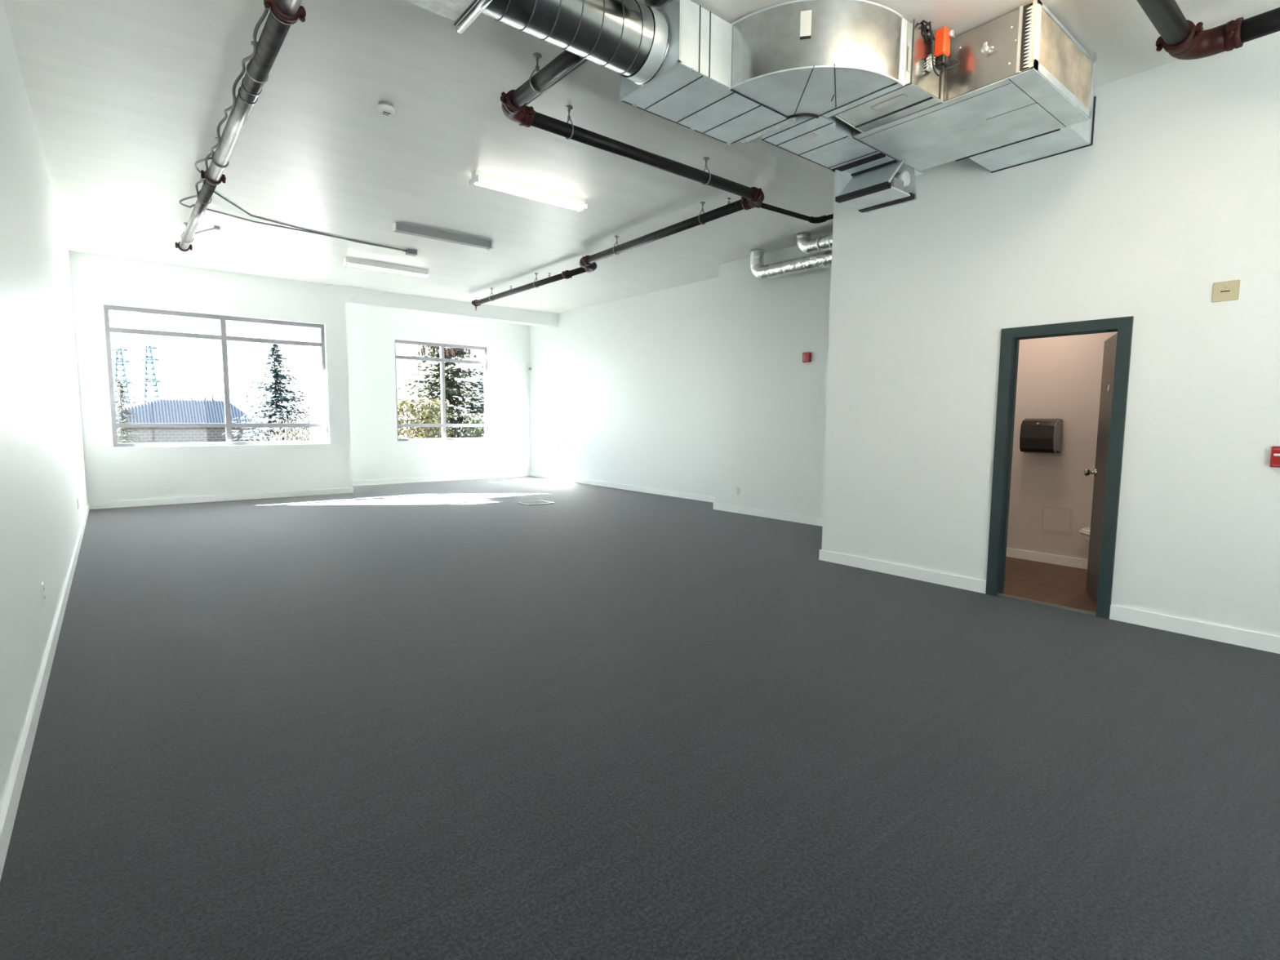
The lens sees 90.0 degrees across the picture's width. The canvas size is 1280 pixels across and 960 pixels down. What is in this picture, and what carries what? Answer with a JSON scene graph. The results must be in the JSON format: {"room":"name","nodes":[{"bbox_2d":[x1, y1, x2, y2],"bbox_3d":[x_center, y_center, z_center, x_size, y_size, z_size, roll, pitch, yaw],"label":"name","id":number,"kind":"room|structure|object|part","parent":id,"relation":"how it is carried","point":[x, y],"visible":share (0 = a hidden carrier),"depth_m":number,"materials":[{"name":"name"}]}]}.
{"room":"empty office space","nodes":[
{"label":"empty office space","id":0,"kind":"room"},
{"bbox_2d":[0,0,87,813],"bbox_3d":[-3.199,-0.780,3.102,0.250,3.660,15.952,-4,7,-39],"label":"wall","id":1,"kind":"structure","parent":0,"point":[42,476],"depth_m":3.58,"materials":[{"name":"white paint"}]},
{"bbox_2d":[40,582,44,604],"bbox_3d":[-3.239,0.615,3.476,0.010,0.116,0.072,-4,7,-39],"label":"wall outlet","id":2,"kind":"object","parent":1,"relation":"attached to","point":[42,583],"visible":1,"depth_m":3.45,"materials":[{"name":"white plastic"}]},
{"bbox_2d":[0,502,88,879],"bbox_3d":[-3.141,0.981,3.393,0.016,0.100,15.452,-4,7,-39],"label":"baseboard","id":3,"kind":"structure","parent":1,"relation":"attached to","point":[11,800],"depth_m":2.67,"materials":[{"name":"white paint"}]},
{"bbox_2d":[68,251,351,502],"bbox_3d":[-7.074,-1.545,10.860,3.647,3.660,1.416,-4,7,-39],"label":"wall","id":4,"kind":"structure","parent":0,"point":[118,473],"depth_m":10.04,"materials":[{"name":"white paint"}]},
{"bbox_2d":[103,304,328,447],"bbox_3d":[-6.708,-1.607,10.398,2.962,2.076,0.080,-4,7,-39],"label":"window","id":5,"kind":"structure","parent":4,"relation":"in","point":[223,337],"depth_m":10.31,"materials":[{"name":"silver metal"}]},
{"bbox_2d":[88,471,530,509],"bbox_3d":[-5.330,0.117,12.325,7.985,0.100,1.232,-4,7,-39],"label":"baseboard","id":6,"kind":"structure","parent":4,"relation":"attached to","point":[122,504],"depth_m":10.90,"materials":[{"name":"white paint"}]},
{"bbox_2d":[345,286,556,327],"bbox_3d":[-3.602,-3.406,12.796,4.370,0.269,0.280,-4,7,-39],"label":"beam","id":7,"kind":"structure","parent":4,"relation":"attached to","point":[353,296],"depth_m":12.47,"materials":[{"name":"white paint"}]},
{"bbox_2d":[306,346,324,440],"bbox_3d":[-8.383,0.519,10.379,6.102,5.820,1.616,-4,7,-39],"label":"wall","id":8,"kind":"structure","parent":0,"point":[313,353],"depth_m":12.28,"materials":[{"name":"white paint"}]},
{"bbox_2d":[346,305,530,480],"bbox_3d":[-4.284,-1.815,13.924,4.570,3.660,0.200,-4,7,-39],"label":"wall","id":9,"kind":"structure","parent":0,"point":[376,451],"depth_m":13.61,"materials":[{"name":"white paint"}]},
{"bbox_2d":[394,339,488,440],"bbox_3d":[-4.296,-1.909,13.936,2.080,2.090,0.080,-4,7,-39],"label":"window","id":10,"kind":"structure","parent":9,"relation":"in","point":[442,359],"depth_m":13.94,"materials":[{"name":"silver metal"}]},
{"bbox_2d":[525,364,531,370],"bbox_3d":[-2.606,-2.635,15.028,0.092,0.130,0.103,-4,7,-39],"label":"sensor","id":11,"kind":"object","parent":9,"relation":"attached to","point":[528,366],"visible":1,"depth_m":15.01,"materials":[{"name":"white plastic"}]},
{"bbox_2d":[0,475,1279,959],"bbox_3d":[-0.421,0.860,6.403,8.550,0.212,17.250,-4,7,-39],"label":"floor","id":12,"kind":"structure","parent":0,"point":[454,719],"depth_m":2.65,"materials":[{"name":"grey carpet"}]},
{"bbox_2d":[516,500,554,505],"bbox_3d":[-1.698,0.370,10.416,0.460,0.012,0.400,-4,7,-39],"label":"floor hatch","id":13,"kind":"object","parent":12,"relation":"on","point":[533,502],"visible":1,"depth_m":10.42,"materials":[{"name":"silver metal"}]},
{"bbox_3d":[-1.698,0.373,10.416,0.410,0.006,0.350,-4,7,-39],"label":"lid","id":14,"kind":"part","parent":13,"relation":"part of","materials":[{"name":"grey metal"}]},
{"bbox_2d":[1079,527,1090,543],"bbox_3d":[4.207,0.489,5.498,0.420,0.768,0.745,-4,7,-39],"label":"toilet","id":15,"kind":"object","parent":12,"relation":"on","point":[1085,531],"visible":0.12,"depth_m":5.66,"materials":[{"name":"white ceramic"}]},
{"bbox_3d":[4.132,0.477,5.588,0.380,0.023,0.510,-4,7,-39],"label":"seat","id":16,"kind":"part","parent":15,"relation":"part of","materials":[{"name":"white ceramic"}]},
{"bbox_3d":[4.148,0.678,5.585,0.360,0.373,0.545,-4,7,-39],"label":"bowl","id":17,"kind":"part","parent":15,"relation":"part of","materials":[{"name":"white ceramic"}]},
{"bbox_3d":[4.135,0.454,5.582,0.360,0.020,0.490,-4,7,-39],"label":"lid","id":18,"kind":"part","parent":15,"relation":"part of","materials":[{"name":"white ceramic"}]},
{"bbox_2d":[2,0,1279,313],"bbox_3d":[-0.392,-2.977,6.039,8.550,0.200,17.250,-4,7,-39],"label":"ceiling","id":19,"kind":"structure","parent":0,"point":[126,97],"depth_m":5.45,"materials":[{"name":"white paint"}]},
{"bbox_2d":[174,0,306,252],"bbox_3d":[-3.224,-2.696,5.183,0.422,0.240,7.682,-4,7,-39],"label":"pipe","id":20,"kind":"object","parent":19,"relation":"attached to","point":[283,14],"visible":0.92,"depth_m":4.18,"materials":[{"name":"grey metal"}]},
{"bbox_2d":[178,8,402,250],"bbox_3d":[-3.236,-2.741,5.385,2.065,0.186,6.537,-1,6,-17],"label":"cable","id":21,"kind":"object","parent":19,"relation":"attached to","point":[244,60],"visible":0.96,"depth_m":5.48,"materials":[{"name":"grey plastic"}]},
{"bbox_2d":[342,257,429,278],"bbox_3d":[-3.795,-3.186,9.627,1.214,0.111,0.180,-4,7,-39],"label":"fluorescent light","id":22,"kind":"object","parent":19,"relation":"attached to","point":[348,261],"visible":1,"depth_m":9.57,"materials":[{"name":"white plastic"}]},
{"bbox_2d":[377,101,395,115],"bbox_3d":[-1.868,-2.728,4.710,0.124,0.066,0.124,-4,7,-39],"label":"smoke detector","id":23,"kind":"object","parent":19,"relation":"attached to","point":[384,108],"visible":1,"depth_m":4.67,"materials":[{"name":"white plastic"}]},
{"bbox_2d":[402,248,417,256],"bbox_3d":[-3.164,-3.127,8.789,0.195,0.062,0.110,-4,7,-39],"label":"junction box","id":24,"kind":"object","parent":19,"relation":"attached to","point":[409,251],"visible":1,"depth_m":8.77,"materials":[{"name":"grey metal"}]},
{"bbox_3d":[-3.143,-3.101,8.809,0.140,0.007,0.110,-4,7,-39],"label":"plate","id":25,"kind":"part","parent":24,"relation":"part of","materials":[{"name":"silver metal"}]},
{"bbox_2d":[391,222,493,251],"bbox_3d":[-2.434,-3.026,7.984,1.255,0.100,0.140,-4,7,-39],"label":"fluorescent light","id":26,"kind":"object","parent":19,"relation":"attached to","point":[396,227],"visible":1,"depth_m":7.92,"materials":[{"name":"grey metal"}]},
{"bbox_2d":[404,0,492,33],"bbox_3d":[-0.876,-2.361,2.754,0.522,0.382,0.635,-4,7,-39],"label":"duct","id":27,"kind":"object","parent":19,"relation":"hanging from","point":[464,12],"visible":1,"depth_m":3.02,"materials":[{"name":"silver metal"}]},
{"bbox_2d":[469,168,587,212],"bbox_3d":[-1.073,-2.854,6.341,1.234,0.111,0.180,-4,7,-39],"label":"fluorescent light","id":28,"kind":"object","parent":19,"relation":"attached to","point":[490,180],"visible":1,"depth_m":6.27,"materials":[{"name":"white plastic"}]},
{"bbox_2d":[471,257,596,310],"bbox_3d":[-1.792,-3.143,10.327,0.378,0.298,4.031,-3,7,-36],"label":"pipe","id":29,"kind":"object","parent":19,"relation":"attached to","point":[566,274],"visible":0.94,"depth_m":10.03,"materials":[{"name":"black metal"}]},
{"bbox_2d":[509,49,588,107],"bbox_3d":[-0.583,-2.568,3.990,0.128,0.229,0.923,-4,7,-39],"label":"pipe","id":30,"kind":"object","parent":19,"relation":"attached to","point":[537,83],"visible":0.8,"depth_m":3.98,"materials":[{"name":"black metal"}]},
{"bbox_3d":[-0.651,-2.644,4.059,0.056,0.092,0.056,-4,7,-39],"label":"rod","id":31,"kind":"part","parent":30,"relation":"part of","materials":[{"name":"silver metal"}]},
{"bbox_2d":[481,0,670,84],"bbox_3d":[-0.345,-2.419,3.307,1.028,0.372,0.372,-4,7,-39],"label":"spiral duct","id":32,"kind":"object","parent":19,"relation":"hanging from","point":[629,38],"visible":0.98,"depth_m":3.30,"materials":[{"name":"grey metal"}]},
{"bbox_2d":[500,89,764,208],"bbox_3d":[0.107,-2.679,5.251,2.871,0.236,0.250,-4,7,-41],"label":"pipe","id":33,"kind":"object","parent":19,"relation":"attached to","point":[526,116],"visible":0.97,"depth_m":5.00,"materials":[{"name":"black metal"}]},
{"bbox_3d":[-0.524,-2.707,4.729,0.056,0.092,0.056,-4,7,-39],"label":"rod","id":34,"kind":"part","parent":33,"relation":"part of","materials":[{"name":"silver metal"}]},
{"bbox_3d":[0.582,-2.784,5.633,0.056,0.092,0.056,-4,7,-39],"label":"rod","id":35,"kind":"part","parent":33,"relation":"part of","materials":[{"name":"silver metal"}]},
{"bbox_2d":[644,0,672,6],"bbox_3d":[0.630,-2.432,2.622,0.205,0.220,1.812,-4,7,-39],"label":"pipe","id":36,"kind":"object","parent":19,"relation":"attached to","point":[649,2],"visible":1,"depth_m":3.21,"materials":[{"name":"black metal"}]},
{"bbox_2d":[581,196,753,266],"bbox_3d":[0.177,-2.885,7.434,0.184,0.236,3.012,-4,7,-37],"label":"pipe","id":37,"kind":"object","parent":19,"relation":"attached to","point":[741,204],"visible":0.88,"depth_m":7.13,"materials":[{"name":"black metal"}]},
{"bbox_3d":[0.663,-2.892,6.781,0.056,0.092,0.056,-4,7,-39],"label":"rod","id":38,"kind":"part","parent":37,"relation":"part of","materials":[{"name":"silver metal"}]},
{"bbox_2d":[753,202,833,223],"bbox_3d":[1.649,-2.726,6.524,1.204,0.066,0.526,0,5,-6],"label":"pipe","id":39,"kind":"object","parent":37,"relation":"attached to","point":[822,219],"visible":0.74,"depth_m":6.60,"materials":[{"name":"black metal"}]},
{"bbox_2d":[618,0,787,145],"bbox_3d":[0.420,-2.468,3.948,0.974,0.356,0.544,-4,7,-39],"label":"duct","id":40,"kind":"object","parent":19,"relation":"hanging from","point":[690,90],"visible":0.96,"depth_m":3.73,"materials":[{"name":"grey metal"}]},
{"bbox_2d":[738,116,795,143],"bbox_3d":[0.834,-2.502,4.296,0.110,0.308,0.460,-4,7,-39],"label":"connector","id":41,"kind":"object","parent":40,"relation":"attached to","point":[789,121],"visible":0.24,"depth_m":4.30,"materials":[{"name":"silver metal"}]},
{"bbox_2d":[750,248,831,279],"bbox_3d":[2.276,-2.822,7.876,0.213,0.409,2.345,-4,7,-39],"label":"duct","id":42,"kind":"object","parent":19,"relation":"attached to","point":[760,271],"visible":0.56,"depth_m":8.25,"materials":[{"name":"silver metal"}]},
{"bbox_2d":[796,232,832,253],"bbox_3d":[2.428,-2.854,7.419,0.178,0.256,1.453,-4,7,-39],"label":"duct","id":43,"kind":"object","parent":19,"relation":"attached to","point":[806,245],"visible":0.35,"depth_m":7.73,"materials":[{"name":"silver metal"}]},
{"bbox_2d":[728,0,902,119],"bbox_3d":[0.995,-2.437,3.662,0.683,0.366,0.681,-4,7,-39],"label":"duct elbow","id":44,"kind":"object","parent":19,"relation":"hanging from","point":[797,58],"visible":1,"depth_m":3.55,"materials":[{"name":"silver metal"}]},
{"bbox_2d":[760,115,923,176],"bbox_3d":[1.535,-2.514,4.651,1.435,0.340,0.468,-4,7,-39],"label":"duct","id":45,"kind":"object","parent":19,"relation":"hanging from","point":[828,143],"visible":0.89,"depth_m":4.49,"materials":[{"name":"grey metal"}]},
{"bbox_2d":[852,0,1097,170],"bbox_3d":[2.143,-2.486,4.163,0.967,0.384,1.131,-4,7,-39],"label":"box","id":46,"kind":"object","parent":19,"relation":"hanging from","point":[1020,75],"visible":0.91,"depth_m":3.85,"materials":[{"name":"grey metal"}]},
{"bbox_2d":[834,160,917,213],"bbox_3d":[1.817,-2.248,4.883,0.495,0.252,0.445,-4,7,-39],"label":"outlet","id":47,"kind":"object","parent":46,"relation":"attached to","point":[882,188],"visible":1,"depth_m":4.84,"materials":[{"name":"silver metal"}]},
{"bbox_3d":[1.683,-2.275,5.048,0.490,0.232,0.015,-4,7,-39],"label":"plate","id":48,"kind":"part","parent":47,"relation":"part of","materials":[{"name":"silver metal"}]},
{"bbox_3d":[1.724,-2.252,4.811,0.250,0.232,0.415,-4,7,-39],"label":"slanted plate","id":49,"kind":"part","parent":47,"relation":"part of","materials":[{"name":"silver metal"}]},
{"bbox_3d":[1.770,-2.133,4.852,0.360,0.012,0.430,-4,7,-39],"label":"plate","id":50,"kind":"part","parent":47,"relation":"part of","materials":[{"name":"silver metal"}]},
{"bbox_3d":[1.965,-2.264,5.009,0.015,0.242,0.435,-4,7,-39],"label":"plate","id":51,"kind":"part","parent":47,"relation":"part of","materials":[{"name":"silver metal"}]},
{"bbox_3d":[1.988,-2.286,4.880,0.110,0.110,0.100,-4,7,-39],"label":"motor","id":52,"kind":"part","parent":47,"relation":"part of","materials":[{"name":"white plastic"}]},
{"bbox_2d":[822,17,944,133],"bbox_3d":[1.488,-2.458,3.926,0.412,0.355,0.576,-4,7,-39],"label":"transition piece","id":53,"kind":"object","parent":46,"relation":"attached to","point":[917,89],"visible":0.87,"depth_m":3.79,"materials":[{"name":"grey metal"}]},
{"bbox_2d":[920,19,959,76],"bbox_3d":[1.714,-2.469,3.700,0.242,0.314,0.134,-2,6,-25],"label":"damper actuator","id":54,"kind":"object","parent":53,"relation":"attached to","point":[939,59],"visible":0.99,"depth_m":3.68,"materials":[{"name":"orange plastic"}]},
{"bbox_3d":[2.089,-2.421,3.522,0.013,0.343,0.016,-4,7,-39],"label":"rail","id":55,"kind":"part","parent":46,"relation":"part of","materials":[{"name":"silver metal"}]},
{"bbox_3d":[2.132,-2.416,3.469,0.013,0.343,0.020,-4,7,-39],"label":"rail","id":56,"kind":"part","parent":46,"relation":"part of","materials":[{"name":"silver metal"}]},
{"bbox_3d":[2.491,-2.438,3.758,0.915,0.348,0.024,-4,7,-39],"label":"filter frame","id":57,"kind":"part","parent":46,"relation":"part of","materials":[{"name":"silver metal"}]},
{"bbox_2d":[1136,0,1279,59],"bbox_3d":[2.424,-2.426,2.806,2.358,0.244,0.619,-4,7,-39],"label":"pipe","id":58,"kind":"object","parent":19,"relation":"attached to","point":[1180,37],"visible":1,"depth_m":3.44,"materials":[{"name":"black metal"}]},
{"bbox_2d":[528,245,831,518],"bbox_3d":[0.353,-1.529,11.278,0.800,3.660,9.796,-4,7,-39],"label":"wall","id":59,"kind":"structure","parent":0,"point":[705,387],"depth_m":10.77,"materials":[{"name":"white paint"}]},
{"bbox_2d":[736,486,740,494],"bbox_3d":[1.450,0.160,9.441,0.010,0.116,0.072,-4,7,-39],"label":"wall outlet","id":60,"kind":"object","parent":59,"relation":"attached to","point":[738,489],"visible":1,"depth_m":9.44,"materials":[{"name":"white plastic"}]},
{"bbox_2d":[802,351,811,362],"bbox_3d":[2.177,-1.603,8.367,0.052,0.125,0.110,-4,7,-39],"label":"fire alarm strobe","id":61,"kind":"object","parent":59,"relation":"attached to","point":[806,357],"visible":1,"depth_m":8.34,"materials":[{"name":"red plastic"}]},
{"bbox_2d":[821,31,1279,636],"bbox_3d":[4.697,-0.815,4.097,1.839,3.660,6.872,-4,7,-39],"label":"wall","id":62,"kind":"structure","parent":0,"point":[1175,193],"depth_m":4.35,"materials":[{"name":"white paint"}]},
{"bbox_2d":[530,471,1279,653],"bbox_3d":[1.764,0.564,8.176,2.343,0.100,16.652,-4,7,-39],"label":"baseboard","id":63,"kind":"structure","parent":62,"relation":"attached to","point":[1267,642],"depth_m":5.57,"materials":[{"name":"white paint"}]},
{"bbox_2d":[968,89,1096,173],"bbox_3d":[2.747,-2.505,4.522,0.455,0.355,0.663,-4,7,-39],"label":"duct","id":64,"kind":"object","parent":62,"relation":"attached to","point":[1077,135],"visible":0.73,"depth_m":4.49,"materials":[{"name":"grey metal"}]},
{"bbox_2d":[985,315,1133,619],"bbox_3d":[3.329,-0.114,4.948,0.768,2.083,0.824,-4,7,-39],"label":"door","id":65,"kind":"structure","parent":62,"relation":"in","point":[1107,473],"depth_m":4.82,"materials":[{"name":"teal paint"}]},
{"bbox_3d":[3.638,-0.057,5.074,0.198,0.066,0.066,3,6,28],"label":"knob","id":66,"kind":"part","parent":65,"relation":"part of","materials":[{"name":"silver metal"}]},
{"bbox_2d":[1211,280,1239,302],"bbox_3d":[3.605,-1.162,3.941,0.010,0.120,0.124,-4,7,-39],"label":"cover plate","id":67,"kind":"object","parent":62,"relation":"attached to","point":[1226,291],"visible":1,"depth_m":3.94,"materials":[{"name":"beige plastic"}]},
{"bbox_2d":[1269,446,1279,467],"bbox_3d":[3.796,-0.134,3.768,0.044,0.123,0.122,-4,7,-39],"label":"station","id":68,"kind":"object","parent":62,"relation":"attached to","point":[1275,451],"visible":1,"depth_m":3.79,"materials":[{"name":"red plastic"}]},
{"bbox_2d":[1006,331,1117,559],"bbox_3d":[3.647,-0.415,5.404,1.585,2.600,3.352,-4,7,-39],"label":"wall","id":69,"kind":"structure","parent":0,"point":[1059,377],"depth_m":6.09,"materials":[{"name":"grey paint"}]},
{"bbox_2d":[1019,418,1062,453],"bbox_3d":[3.828,-0.419,6.116,0.205,0.333,0.292,-4,7,-39],"label":"dispenser","id":70,"kind":"object","parent":69,"relation":"attached to","point":[1037,436],"visible":1,"depth_m":6.04,"materials":[{"name":"black plastic"}]},
{"bbox_3d":[3.919,-0.412,6.007,0.197,0.312,0.008,-4,7,-39],"label":"panel","id":71,"kind":"part","parent":70,"relation":"part of","materials":[{"name":"grey plastic"}]},
{"bbox_2d":[1040,505,1073,534],"bbox_3d":[3.994,0.382,6.141,0.008,0.250,0.260,-4,7,-39],"label":"access panel","id":72,"kind":"object","parent":69,"relation":"attached to","point":[1056,520],"visible":1,"depth_m":6.14,"materials":[{"name":"grey paint"}]},
{"label":"outside","id":73,"kind":"structure","parent":0,"visible":0},
{"bbox_2d":[141,419,458,443],"bbox_3d":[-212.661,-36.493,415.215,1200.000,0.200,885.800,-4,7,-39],"label":"ground","id":74,"kind":"structure","parent":73,"point":[255,420],"depth_m":205.18,"materials":[{"name":"green plant"}]},
{"bbox_2d":[111,346,132,409],"bbox_3d":[-250.361,-45.535,308.977,8.760,37.630,7.598,-4,7,-39],"label":"transmission pylon","id":75,"kind":"object","parent":74,"relation":"on","point":[116,358],"visible":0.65,"depth_m":307.65,"materials":[{"name":"blue metal"}]},
{"bbox_2d":[114,381,146,443],"bbox_3d":[-37.615,-3.674,46.531,3.834,6.980,3.689,-4,7,-39],"label":"spruce tree","id":76,"kind":"object","parent":74,"relation":"on","point":[123,439],"visible":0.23,"depth_m":46.48,"materials":[{"name":"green plant"}]},
{"bbox_2d":[130,386,137,405],"bbox_3d":[-97.618,-12.969,123.678,2.755,9.954,2.847,-4,7,-39],"label":"spruce tree","id":77,"kind":"object","parent":74,"relation":"on","point":[132,402],"visible":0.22,"depth_m":123.30,"materials":[{"name":"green plant"}]},
{"bbox_2d":[137,344,161,403],"bbox_3d":[-241.541,-47.079,316.095,8.760,39.491,7.599,-4,7,-39],"label":"transmission pylon","id":78,"kind":"object","parent":74,"relation":"on","point":[147,346],"visible":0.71,"depth_m":314.64,"materials":[{"name":"blue metal"}]},
{"bbox_2d":[150,364,410,388],"bbox_3d":[-141.001,-59.936,397.704,260.007,7.280,0.140,-4,7,-39],"label":"power line","id":79,"kind":"object","parent":78,"relation":"attached to","point":[150,365],"visible":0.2,"depth_m":331.51,"materials":[{"name":"blue metal"}]},
{"bbox_2d":[151,351,478,381],"bbox_3d":[-140.948,-66.905,397.043,260.007,7.280,0.140,-4,7,-39],"label":"power line","id":80,"kind":"object","parent":78,"relation":"attached to","point":[152,351],"visible":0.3,"depth_m":339.13,"materials":[{"name":"blue metal"}]},
{"bbox_2d":[115,395,259,443],"bbox_3d":[-83.135,-10.899,112.225,26.700,8.000,20.200,-4,7,-39],"label":"warehouse","id":81,"kind":"structure","parent":74,"relation":"on","point":[159,411],"depth_m":107.16,"materials":[{"name":"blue metal"}]},
{"bbox_2d":[223,343,310,441],"bbox_3d":[-20.008,-3.144,35.374,7.793,8.613,7.701,-3,6,-31],"label":"spruce tree","id":82,"kind":"object","parent":74,"relation":"on","point":[277,397],"visible":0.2,"depth_m":34.83,"materials":[{"name":"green plant"}]},
{"bbox_2d":[245,416,309,441],"bbox_3d":[-11.948,0.062,21.374,2.094,4.426,2.105,-4,7,-39],"label":"shrub","id":83,"kind":"object","parent":74,"relation":"on","point":[260,428],"visible":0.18,"depth_m":21.21,"materials":[{"name":"green plant"}]},
{"bbox_2d":[265,412,311,440],"bbox_3d":[-13.159,-0.462,25.587,3.254,4.644,2.291,-4,7,-39],"label":"shrub","id":84,"kind":"object","parent":74,"relation":"on","point":[293,419],"visible":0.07,"depth_m":24.91,"materials":[{"name":"green plant"}]},
{"bbox_2d":[297,388,311,440],"bbox_3d":[-21.491,-3.969,43.097,5.655,8.489,5.582,3,6,22],"label":"spruce tree","id":85,"kind":"object","parent":74,"relation":"on","point":[308,402],"visible":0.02,"depth_m":42.34,"materials":[{"name":"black plant"}]},
{"bbox_2d":[397,396,469,438],"bbox_3d":[-6.691,0.025,19.438,3.174,5.029,2.274,-4,7,-39],"label":"shrub","id":86,"kind":"object","parent":74,"relation":"on","point":[420,416],"visible":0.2,"depth_m":18.91,"materials":[{"name":"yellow plant"}]},
{"bbox_2d":[396,345,484,438],"bbox_3d":[-7.812,-2.429,25.645,8.495,9.202,8.628,4,6,31],"label":"spruce tree","id":87,"kind":"object","parent":74,"relation":"on","point":[453,388],"visible":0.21,"depth_m":25.27,"materials":[{"name":"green plant"}]},
{"bbox_2d":[458,364,484,431],"bbox_3d":[-8.995,-3.209,37.841,7.476,8.390,7.421,4,6,33],"label":"spruce tree","id":88,"kind":"object","parent":74,"relation":"on","point":[479,371],"visible":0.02,"depth_m":37.30,"materials":[{"name":"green plant"}]},
{"bbox_2d":[462,413,484,437],"bbox_3d":[-4.563,0.125,20.418,3.146,4.648,2.035,-3,7,-36],"label":"shrub","id":89,"kind":"object","parent":74,"relation":"on","point":[479,429],"visible":0.04,"depth_m":19.75,"materials":[{"name":"green plant"}]}
]}

